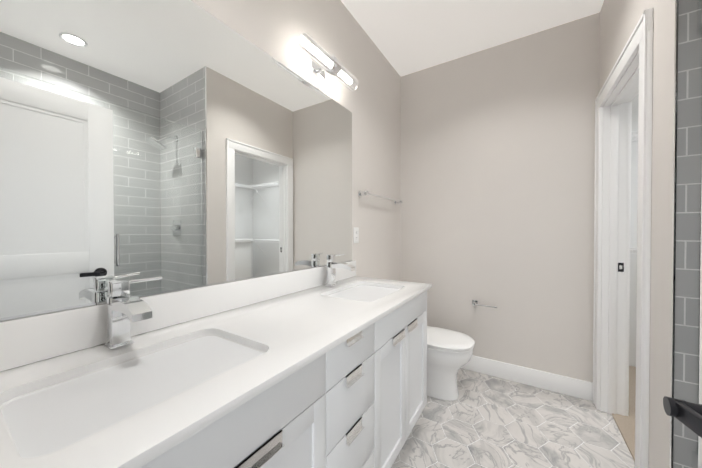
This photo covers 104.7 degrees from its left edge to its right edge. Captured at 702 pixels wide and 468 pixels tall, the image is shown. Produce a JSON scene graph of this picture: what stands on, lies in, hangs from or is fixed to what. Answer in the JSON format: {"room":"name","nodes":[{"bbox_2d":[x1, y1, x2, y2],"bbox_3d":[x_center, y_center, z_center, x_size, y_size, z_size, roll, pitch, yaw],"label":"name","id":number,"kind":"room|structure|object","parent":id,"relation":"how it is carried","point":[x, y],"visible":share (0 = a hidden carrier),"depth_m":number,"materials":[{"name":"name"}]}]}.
{"room":"bathroom","nodes":[
{"label":"bathroom","id":0,"kind":"room"},
{"bbox_2d":[5,0,701,467],"bbox_3d":[1.450,-0.177,1.074,3.640,2.800,3.730,0,1,32],"label":"wall","id":1,"kind":"structure","parent":0,"point":[481,164],"depth_m":2.11,"materials":[{"name":"paint"}]},
{"bbox_2d":[0,0,351,320],"bbox_3d":[-0.450,-0.336,1.237,0.008,1.072,1.706,0,1,32],"label":"mirror","id":2,"kind":"object","parent":1,"relation":"attached to","point":[177,145],"visible":1,"depth_m":0.90,"materials":[{"name":"silver mirror"}]},
{"bbox_2d":[0,260,355,369],"bbox_3d":[-0.438,0.259,1.251,0.019,0.115,1.748,0,1,32],"label":"backsplash","id":3,"kind":"structure","parent":1,"relation":"attached to","point":[36,338],"depth_m":0.88,"materials":[{"name":"white stone"}]},
{"bbox_2d":[297,32,358,90],"bbox_3d":[-0.138,-0.982,1.593,0.152,0.097,0.470,0,1,32],"label":"sconce","id":4,"kind":"object","parent":1,"relation":"attached to","point":[330,64],"visible":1,"depth_m":1.54,"materials":[{"name":"silver metal"}]},
{"bbox_2d":[353,227,358,242],"bbox_3d":[0.039,0.009,2.017,0.007,0.116,0.072,0,1,32],"label":"electrical outlet plate","id":5,"kind":"object","parent":1,"relation":"attached to","point":[355,234],"visible":1,"depth_m":2.01,"materials":[{"name":"white plastic"}]},
{"bbox_2d":[358,191,402,203],"bbox_3d":[0.279,-0.309,2.330,0.074,0.044,0.724,0,1,32],"label":"towel rail","id":6,"kind":"object","parent":1,"relation":"attached to","point":[362,193],"visible":1,"depth_m":2.16,"materials":[{"name":"silver metal"}]},
{"bbox_2d":[472,300,496,307],"bbox_3d":[1.139,0.606,2.317,0.197,0.044,0.075,0,1,32],"label":"toilet paper holder","id":7,"kind":"object","parent":1,"relation":"attached to","point":[474,302],"visible":1,"depth_m":2.31,"materials":[{"name":"silver metal"}]},
{"bbox_2d":[461,355,592,400],"bbox_3d":[1.129,1.143,2.364,1.490,0.135,0.017,0,1,32],"label":"baseboard","id":8,"kind":"structure","parent":1,"relation":"attached to","point":[575,387],"depth_m":2.14,"materials":[{"name":"white paint"}]},
{"bbox_2d":[600,51,638,415],"bbox_3d":[1.568,0.169,1.506,0.120,2.100,0.780,0,1,32],"label":"door frame","id":9,"kind":"structure","parent":1,"relation":"attached to","point":[614,236],"depth_m":1.81,"materials":[{"name":"white paint"}]},
{"bbox_2d":[593,7,652,467],"bbox_3d":[1.565,0.132,1.508,0.166,2.175,0.930,0,1,32],"label":"trim","id":10,"kind":"structure","parent":1,"relation":"attached to","point":[640,39],"depth_m":1.21,"materials":[{"name":"white paint"}]},
{"bbox_2d":[630,131,637,253],"bbox_3d":[2.846,-0.212,2.060,1.440,1.255,0.326,0,1,32],"label":"wire shelf","id":11,"kind":"object","parent":1,"relation":"attached to","point":[633,249],"visible":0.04,"depth_m":2.20,"materials":[{"name":"white metal"}]},
{"bbox_2d":[663,185,701,467],"bbox_3d":[0.390,0.202,0.118,0.151,2.038,0.769,0,1,32],"label":"entry door","id":12,"kind":"structure","parent":1,"relation":"in","point":[687,414],"depth_m":0.41,"materials":[{"name":"white paint"}]},
{"bbox_2d":[691,442,697,467],"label":"glass","id":13,"kind":"object","parent":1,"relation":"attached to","point":[694,464],"depth_m":0.93,"materials":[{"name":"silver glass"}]},
{"bbox_2d":[697,0,701,27],"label":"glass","id":14,"kind":"object","parent":1,"relation":"attached to","point":[699,5],"depth_m":0.92,"materials":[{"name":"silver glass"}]},
{"bbox_2d":[341,0,603,75],"bbox_3d":[1.450,-1.627,1.060,3.640,0.100,3.730,0,1,32],"label":"ceiling","id":15,"kind":"structure","parent":0,"point":[407,37],"depth_m":2.03,"materials":[{"name":"paint"}]},
{"bbox_2d":[391,368,634,467],"bbox_3d":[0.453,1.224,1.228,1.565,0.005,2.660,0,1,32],"label":"floor","id":16,"kind":"structure","parent":0,"point":[451,453],"depth_m":1.66,"materials":[{"name":"tile"}]},
{"bbox_2d":[144,290,426,467],"bbox_3d":[-0.213,0.781,1.107,0.558,0.883,1.729,0,1,32],"label":"bathroom vanity","id":17,"kind":"object","parent":16,"relation":"on","point":[325,366],"depth_m":0.88,"materials":[{"name":"white paint"}]},
{"bbox_2d":[0,276,431,467],"bbox_3d":[-0.204,0.328,1.104,0.572,0.021,1.748,0,1,32],"label":"countertop","id":18,"kind":"structure","parent":17,"relation":"on","point":[304,326],"depth_m":0.66,"materials":[{"name":"white stone"}]},
{"bbox_2d":[100,276,161,349],"bbox_3d":[-0.593,0.227,0.777,0.183,0.187,0.130,0,1,32],"label":"faucet","id":19,"kind":"object","parent":18,"relation":"on","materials":[{"name":"silver metal"}]},
{"bbox_2d":[0,330,271,461],"bbox_3d":[-0.470,0.419,0.656,0.370,0.175,0.510,0,1,32],"label":"sink","id":20,"kind":"object","parent":18,"relation":"in","point":[46,415],"depth_m":0.60,"materials":[{"name":"white ceramic"}]},
{"bbox_2d":[324,254,355,285],"bbox_3d":[-0.045,0.219,1.644,0.183,0.187,0.129,0,1,32],"label":"faucet","id":21,"kind":"object","parent":18,"relation":"on","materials":[{"name":"silver metal"}]},
{"bbox_2d":[328,282,399,301],"bbox_3d":[0.079,0.410,1.523,0.370,0.175,0.510,0,1,32],"label":"sink","id":22,"kind":"object","parent":18,"relation":"in","point":[362,291],"depth_m":1.58,"materials":[{"name":"white ceramic"}]},
{"bbox_2d":[427,326,474,400],"bbox_3d":[0.577,0.833,2.164,0.749,0.760,0.424,0,1,32],"label":"toilet","id":23,"kind":"object","parent":16,"relation":"on","point":[449,354],"visible":0.33,"depth_m":1.98,"materials":[{"name":"white ceramic"}]},
{"bbox_2d":[612,366,635,460],"bbox_3d":[2.547,1.218,1.358,1.835,0.015,1.860,0,1,32],"label":"floor","id":24,"kind":"structure","parent":16,"relation":"on","point":[626,425],"depth_m":1.76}
]}

